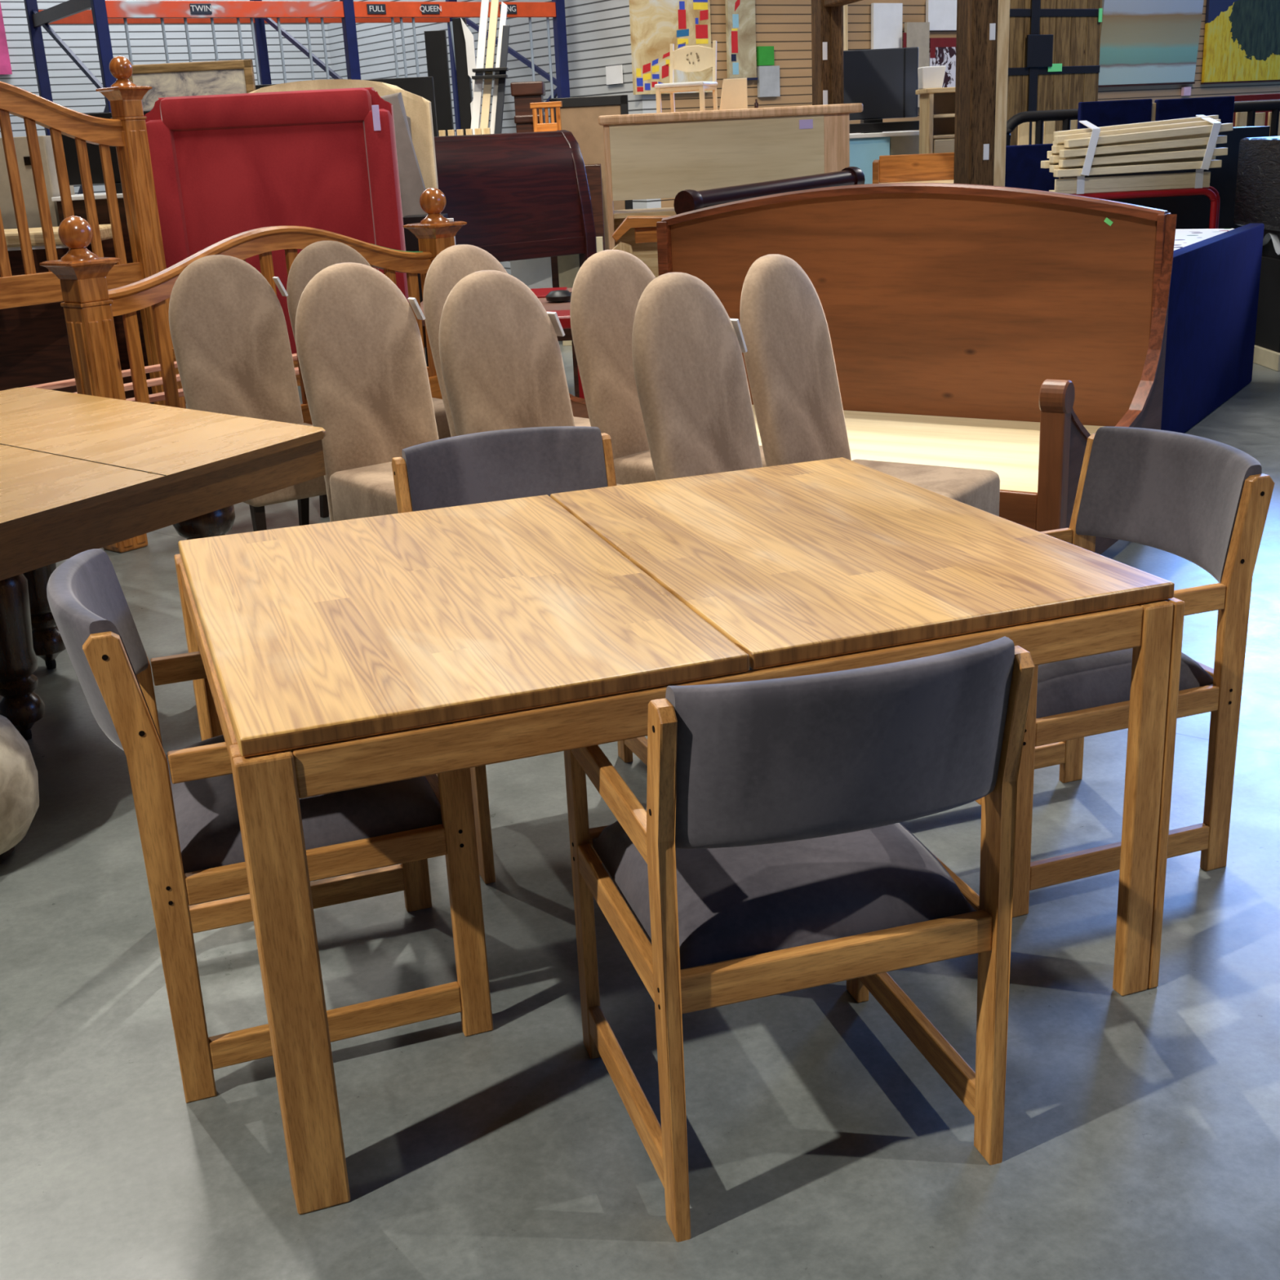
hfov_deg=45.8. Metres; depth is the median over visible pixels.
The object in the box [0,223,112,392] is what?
chest
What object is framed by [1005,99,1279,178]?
bed
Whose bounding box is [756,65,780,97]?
card
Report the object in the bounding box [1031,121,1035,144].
board
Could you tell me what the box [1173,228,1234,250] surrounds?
mattress
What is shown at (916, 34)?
board
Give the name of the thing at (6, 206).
tall cabinet
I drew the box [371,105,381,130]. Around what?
price tag
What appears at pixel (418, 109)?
headboard
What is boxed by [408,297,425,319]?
price tag
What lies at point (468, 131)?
stick
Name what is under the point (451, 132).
stick
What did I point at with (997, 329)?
daybed
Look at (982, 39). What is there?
frame
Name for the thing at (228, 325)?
chair
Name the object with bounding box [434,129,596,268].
headboard
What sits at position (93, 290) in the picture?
bed
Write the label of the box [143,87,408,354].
sofa
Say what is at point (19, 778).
pouf
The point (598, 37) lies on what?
wall
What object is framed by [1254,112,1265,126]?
board
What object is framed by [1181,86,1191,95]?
notice sheet
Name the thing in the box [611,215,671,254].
bench
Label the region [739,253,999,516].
chair
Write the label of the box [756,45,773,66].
card
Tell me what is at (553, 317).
price tag
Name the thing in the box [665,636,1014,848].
cushion
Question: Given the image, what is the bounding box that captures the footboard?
[673,166,865,214]
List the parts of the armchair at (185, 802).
leg, leg, armrest, armrest, rail, leg, cross rail, leg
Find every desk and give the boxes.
[598,102,862,277]
[849,130,919,184]
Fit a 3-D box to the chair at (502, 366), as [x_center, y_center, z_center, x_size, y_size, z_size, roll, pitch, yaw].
[-0.200,-0.496,4.424,0.686,1.125,0.455,14,24,40]
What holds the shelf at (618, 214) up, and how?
attached to the desk at (656, 155)
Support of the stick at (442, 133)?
on the floor
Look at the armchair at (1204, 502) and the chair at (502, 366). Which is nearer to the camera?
the armchair at (1204, 502)
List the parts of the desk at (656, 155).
panel, panel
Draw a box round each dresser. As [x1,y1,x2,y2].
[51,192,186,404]
[872,152,954,183]
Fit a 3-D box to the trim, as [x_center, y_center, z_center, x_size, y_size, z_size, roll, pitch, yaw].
[1.890,-5.325,14.032,0.060,4.000,0.040,-14,22,-31]
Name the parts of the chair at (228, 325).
backrest, leg, seat, leg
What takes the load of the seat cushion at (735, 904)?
on the armchair at (771, 852)
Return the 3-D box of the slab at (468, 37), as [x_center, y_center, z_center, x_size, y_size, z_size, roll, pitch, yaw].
[-1.287,-3.682,12.108,0.090,2.400,0.040,-3,18,0]
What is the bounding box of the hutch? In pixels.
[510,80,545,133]
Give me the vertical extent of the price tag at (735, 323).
0.099 m
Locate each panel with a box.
[557,236,603,346]
[1004,143,1058,191]
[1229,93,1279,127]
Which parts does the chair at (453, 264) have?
backrest, seat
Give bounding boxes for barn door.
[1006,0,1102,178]
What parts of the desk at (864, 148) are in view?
door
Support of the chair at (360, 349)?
on the floor
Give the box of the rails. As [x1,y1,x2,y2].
[471,0,510,134]
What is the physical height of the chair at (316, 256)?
1.125 m
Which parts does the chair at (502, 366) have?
backrest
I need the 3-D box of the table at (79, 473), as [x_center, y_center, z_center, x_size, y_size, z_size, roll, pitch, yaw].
[-1.861,-0.140,4.192,1.664,0.751,1.969,7,21,27]
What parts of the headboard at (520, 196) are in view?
rail, scroll post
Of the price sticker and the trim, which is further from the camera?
the trim
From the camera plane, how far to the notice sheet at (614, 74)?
13.21 m
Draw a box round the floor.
[0,341,1279,1279]
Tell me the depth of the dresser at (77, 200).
9.27 m
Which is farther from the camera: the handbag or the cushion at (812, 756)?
the handbag
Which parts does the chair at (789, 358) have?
backrest, seat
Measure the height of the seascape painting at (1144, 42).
1.380 m
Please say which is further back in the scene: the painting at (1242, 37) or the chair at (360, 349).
the painting at (1242, 37)
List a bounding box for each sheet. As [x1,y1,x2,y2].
[510,257,552,288]
[605,64,622,84]
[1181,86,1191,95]
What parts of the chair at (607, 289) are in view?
backrest, seat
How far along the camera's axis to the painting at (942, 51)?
14.61 m
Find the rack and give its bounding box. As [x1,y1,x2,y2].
[23,0,569,194]
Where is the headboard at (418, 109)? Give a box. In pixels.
[248,79,440,213]
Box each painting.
[629,0,712,94]
[724,0,758,79]
[928,37,955,87]
[1097,0,1204,87]
[1200,0,1279,84]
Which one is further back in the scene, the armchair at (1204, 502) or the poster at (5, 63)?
the poster at (5, 63)
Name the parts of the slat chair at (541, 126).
post, rail, rail, post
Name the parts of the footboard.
rolled rail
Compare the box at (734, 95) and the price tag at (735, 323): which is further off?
the box at (734, 95)
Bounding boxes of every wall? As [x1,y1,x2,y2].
[0,0,332,194]
[324,0,661,275]
[661,0,1279,208]
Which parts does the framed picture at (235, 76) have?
frame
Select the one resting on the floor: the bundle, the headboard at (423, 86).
the headboard at (423, 86)
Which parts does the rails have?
rail, rail, rail, dark rail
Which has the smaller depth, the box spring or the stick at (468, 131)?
the box spring
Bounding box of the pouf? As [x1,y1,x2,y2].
[0,714,39,862]
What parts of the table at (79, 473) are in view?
leg, leg, leg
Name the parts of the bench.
panel, arm rail, rail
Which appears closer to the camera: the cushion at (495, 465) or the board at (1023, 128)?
the cushion at (495, 465)
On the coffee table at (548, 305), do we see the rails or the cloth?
the cloth
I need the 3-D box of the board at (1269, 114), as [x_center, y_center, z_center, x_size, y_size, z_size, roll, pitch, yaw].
[4.593,-3.114,11.092,0.100,1.420,0.030,-3,18,0]
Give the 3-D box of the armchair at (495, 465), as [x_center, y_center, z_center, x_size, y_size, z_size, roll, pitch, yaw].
[-0.215,-0.009,3.415,0.516,0.842,0.611,-9,20,-19]
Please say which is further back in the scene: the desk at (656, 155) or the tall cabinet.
the tall cabinet
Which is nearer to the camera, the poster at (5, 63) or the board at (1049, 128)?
the board at (1049, 128)
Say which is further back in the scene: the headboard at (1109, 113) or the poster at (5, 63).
the poster at (5, 63)
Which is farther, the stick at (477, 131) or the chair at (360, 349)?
the stick at (477, 131)
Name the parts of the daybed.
panel, rail, rail, post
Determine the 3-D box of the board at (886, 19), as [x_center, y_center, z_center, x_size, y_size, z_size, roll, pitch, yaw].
[2.315,-5.751,14.219,0.360,0.410,0.035,-14,22,-31]
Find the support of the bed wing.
on the floor
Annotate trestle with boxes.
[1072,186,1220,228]
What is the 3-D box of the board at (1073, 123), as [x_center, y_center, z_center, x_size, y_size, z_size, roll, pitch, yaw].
[3.123,-3.061,11.086,0.084,1.460,0.030,-3,18,0]
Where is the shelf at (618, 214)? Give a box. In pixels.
[613,207,676,218]
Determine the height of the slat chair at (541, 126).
0.460 m
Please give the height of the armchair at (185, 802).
0.842 m
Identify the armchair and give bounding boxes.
[46,548,493,1102]
[391,426,647,884]
[564,636,1035,1242]
[1012,426,1274,917]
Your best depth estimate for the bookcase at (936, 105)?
8.48 m
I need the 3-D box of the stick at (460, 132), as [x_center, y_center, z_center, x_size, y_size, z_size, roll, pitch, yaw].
[-1.287,-3.008,11.395,0.044,1.575,0.060,-3,18,0]
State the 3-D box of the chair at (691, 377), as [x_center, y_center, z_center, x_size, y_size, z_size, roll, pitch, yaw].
[0.360,-0.409,4.081,0.686,1.125,0.455,11,23,36]
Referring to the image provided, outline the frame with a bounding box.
[811,0,1009,186]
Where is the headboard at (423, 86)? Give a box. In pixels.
[255,76,438,136]
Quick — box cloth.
[530,287,567,297]
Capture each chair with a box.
[168,254,326,531]
[286,240,450,517]
[294,262,438,521]
[422,244,591,436]
[439,270,621,485]
[529,101,562,132]
[569,249,766,484]
[631,271,762,480]
[654,40,717,112]
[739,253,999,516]
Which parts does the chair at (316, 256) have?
leg, backrest, seat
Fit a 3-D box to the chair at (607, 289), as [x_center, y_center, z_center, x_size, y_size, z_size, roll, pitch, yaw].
[0.150,-0.700,4.983,0.686,1.125,0.455,14,25,41]
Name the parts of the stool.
seat, leg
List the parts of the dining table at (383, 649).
leg, leg, leg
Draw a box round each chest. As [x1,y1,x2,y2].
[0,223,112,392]
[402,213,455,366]
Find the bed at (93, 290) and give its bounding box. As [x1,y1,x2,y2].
[0,56,466,552]
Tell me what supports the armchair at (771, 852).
on the floor
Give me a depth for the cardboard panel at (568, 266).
11.20 m
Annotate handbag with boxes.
[545,289,571,302]
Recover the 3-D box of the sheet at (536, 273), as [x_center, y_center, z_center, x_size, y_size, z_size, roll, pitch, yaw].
[-0.797,-2.561,11.272,0.300,0.760,0.030,-3,18,0]
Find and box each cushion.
[46,548,163,751]
[167,734,442,873]
[401,426,607,511]
[592,810,976,969]
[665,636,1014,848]
[1035,648,1213,718]
[1075,426,1262,582]
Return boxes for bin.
[917,65,946,89]
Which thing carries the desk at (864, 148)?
on the floor
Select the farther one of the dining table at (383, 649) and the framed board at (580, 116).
the framed board at (580, 116)
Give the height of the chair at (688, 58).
0.346 m
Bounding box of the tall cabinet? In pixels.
[0,135,75,229]
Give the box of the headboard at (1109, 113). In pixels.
[1077,95,1234,128]
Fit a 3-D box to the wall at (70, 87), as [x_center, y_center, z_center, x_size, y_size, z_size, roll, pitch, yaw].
[-8.197,-6.314,15.316,10.630,6.000,0.150,-14,22,-31]
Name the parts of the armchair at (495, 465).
leg, leg, leg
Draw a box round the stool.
[546,310,584,399]
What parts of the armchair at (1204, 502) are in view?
leg, armrest, leg, rail, armrest, cross rail, leg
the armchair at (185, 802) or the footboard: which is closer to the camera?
the armchair at (185, 802)
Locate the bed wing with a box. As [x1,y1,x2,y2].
[380,92,427,217]
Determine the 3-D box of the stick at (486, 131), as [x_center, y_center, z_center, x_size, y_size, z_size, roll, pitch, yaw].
[-1.089,-3.018,11.395,0.044,1.575,0.060,-3,18,0]
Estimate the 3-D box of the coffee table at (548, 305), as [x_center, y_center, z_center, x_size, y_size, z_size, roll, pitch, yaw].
[-0.773,-1.666,8.841,1.020,0.600,1.350,-3,18,0]
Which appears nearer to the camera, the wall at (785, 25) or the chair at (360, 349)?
the chair at (360, 349)
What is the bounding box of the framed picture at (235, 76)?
[128,59,255,111]
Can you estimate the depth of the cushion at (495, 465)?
3.53 m
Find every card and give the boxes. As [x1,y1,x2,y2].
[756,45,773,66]
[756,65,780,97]
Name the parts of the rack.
divider rod, divider rod, divider rod, sign plate, divider rod, divider rod, divider rod, divider rod, divider rod, divider rod, sign plate, divider rod, divider rod, divider rod, sign plate, divider rod, sign plate, divider rod, divider rod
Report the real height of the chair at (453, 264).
1.125 m
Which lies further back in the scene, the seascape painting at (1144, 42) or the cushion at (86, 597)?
the seascape painting at (1144, 42)
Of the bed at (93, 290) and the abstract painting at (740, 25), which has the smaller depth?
the bed at (93, 290)
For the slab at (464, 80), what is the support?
on the floor
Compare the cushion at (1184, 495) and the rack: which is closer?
the cushion at (1184, 495)
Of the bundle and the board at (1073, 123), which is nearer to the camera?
the bundle
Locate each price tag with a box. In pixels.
[272,276,288,296]
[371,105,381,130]
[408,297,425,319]
[546,311,564,336]
[729,318,747,352]
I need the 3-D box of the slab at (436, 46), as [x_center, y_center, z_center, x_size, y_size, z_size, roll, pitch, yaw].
[-1.552,-3.672,12.245,0.160,2.320,0.100,-3,18,0]
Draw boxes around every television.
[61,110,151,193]
[843,47,919,133]
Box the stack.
[1233,136,1279,371]
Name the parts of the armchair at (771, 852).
leg, cross rail, armrest, rail, leg, cross rail, leg, rail, armrest, leg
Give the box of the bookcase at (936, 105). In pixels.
[915,87,955,154]
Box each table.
[0,386,326,740]
[173,457,1185,1214]
[420,288,579,397]
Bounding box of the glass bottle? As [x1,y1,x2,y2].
[754,98,758,107]
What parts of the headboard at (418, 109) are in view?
panel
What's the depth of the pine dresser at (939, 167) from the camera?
8.17 m
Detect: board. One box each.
[549,94,632,249]
[871,3,902,48]
[902,22,929,106]
[925,0,956,31]
[1017,122,1029,145]
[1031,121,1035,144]
[1043,120,1055,143]
[1070,120,1077,129]
[1234,111,1247,127]
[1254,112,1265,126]
[1266,111,1279,136]
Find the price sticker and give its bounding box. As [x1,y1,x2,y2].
[1104,217,1113,226]
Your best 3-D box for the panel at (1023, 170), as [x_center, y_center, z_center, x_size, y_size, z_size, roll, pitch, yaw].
[2.599,-2.640,10.163,0.370,1.295,0.070,-3,18,0]
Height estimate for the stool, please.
0.680 m
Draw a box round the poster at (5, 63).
[0,2,12,74]
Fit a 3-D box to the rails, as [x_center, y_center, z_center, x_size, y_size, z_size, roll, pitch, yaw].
[-1.236,-3.615,11.665,0.615,2.550,0.225,-3,18,0]
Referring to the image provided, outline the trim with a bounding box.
[843,4,848,50]
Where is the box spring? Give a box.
[1160,222,1264,433]
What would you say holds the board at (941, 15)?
attached to the wall at (785, 25)
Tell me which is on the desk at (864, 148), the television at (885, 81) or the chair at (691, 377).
the television at (885, 81)
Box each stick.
[438,129,445,136]
[447,129,454,136]
[456,128,463,135]
[465,128,472,135]
[474,128,481,134]
[483,128,500,262]
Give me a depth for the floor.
2.50 m
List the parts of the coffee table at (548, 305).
leg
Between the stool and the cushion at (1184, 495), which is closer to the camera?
the cushion at (1184, 495)
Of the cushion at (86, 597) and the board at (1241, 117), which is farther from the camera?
the board at (1241, 117)
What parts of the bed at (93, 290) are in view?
bowed rail, rail, post, post, bowed rail, rail, rail, post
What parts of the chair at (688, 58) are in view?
leg, leg, seat, seat rail, crest rail, leg, leg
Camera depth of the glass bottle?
7.92 m
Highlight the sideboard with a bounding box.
[551,163,605,287]
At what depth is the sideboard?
11.35 m
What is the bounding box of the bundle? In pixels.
[1040,115,1233,194]
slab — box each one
[424,30,453,136]
[452,17,472,135]
[460,17,479,128]
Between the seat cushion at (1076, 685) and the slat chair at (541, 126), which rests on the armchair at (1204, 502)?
the seat cushion at (1076, 685)
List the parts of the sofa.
panel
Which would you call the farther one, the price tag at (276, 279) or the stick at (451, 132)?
the stick at (451, 132)
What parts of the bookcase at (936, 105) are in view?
panel, shelf, shelf, drawer, panel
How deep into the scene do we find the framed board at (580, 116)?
11.65 m
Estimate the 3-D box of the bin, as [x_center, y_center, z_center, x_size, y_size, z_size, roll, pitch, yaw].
[1.621,-3.123,8.421,0.134,0.115,0.139,-3,18,0]
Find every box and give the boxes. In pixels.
[719,77,747,110]
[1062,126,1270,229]
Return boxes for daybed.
[568,182,1177,555]

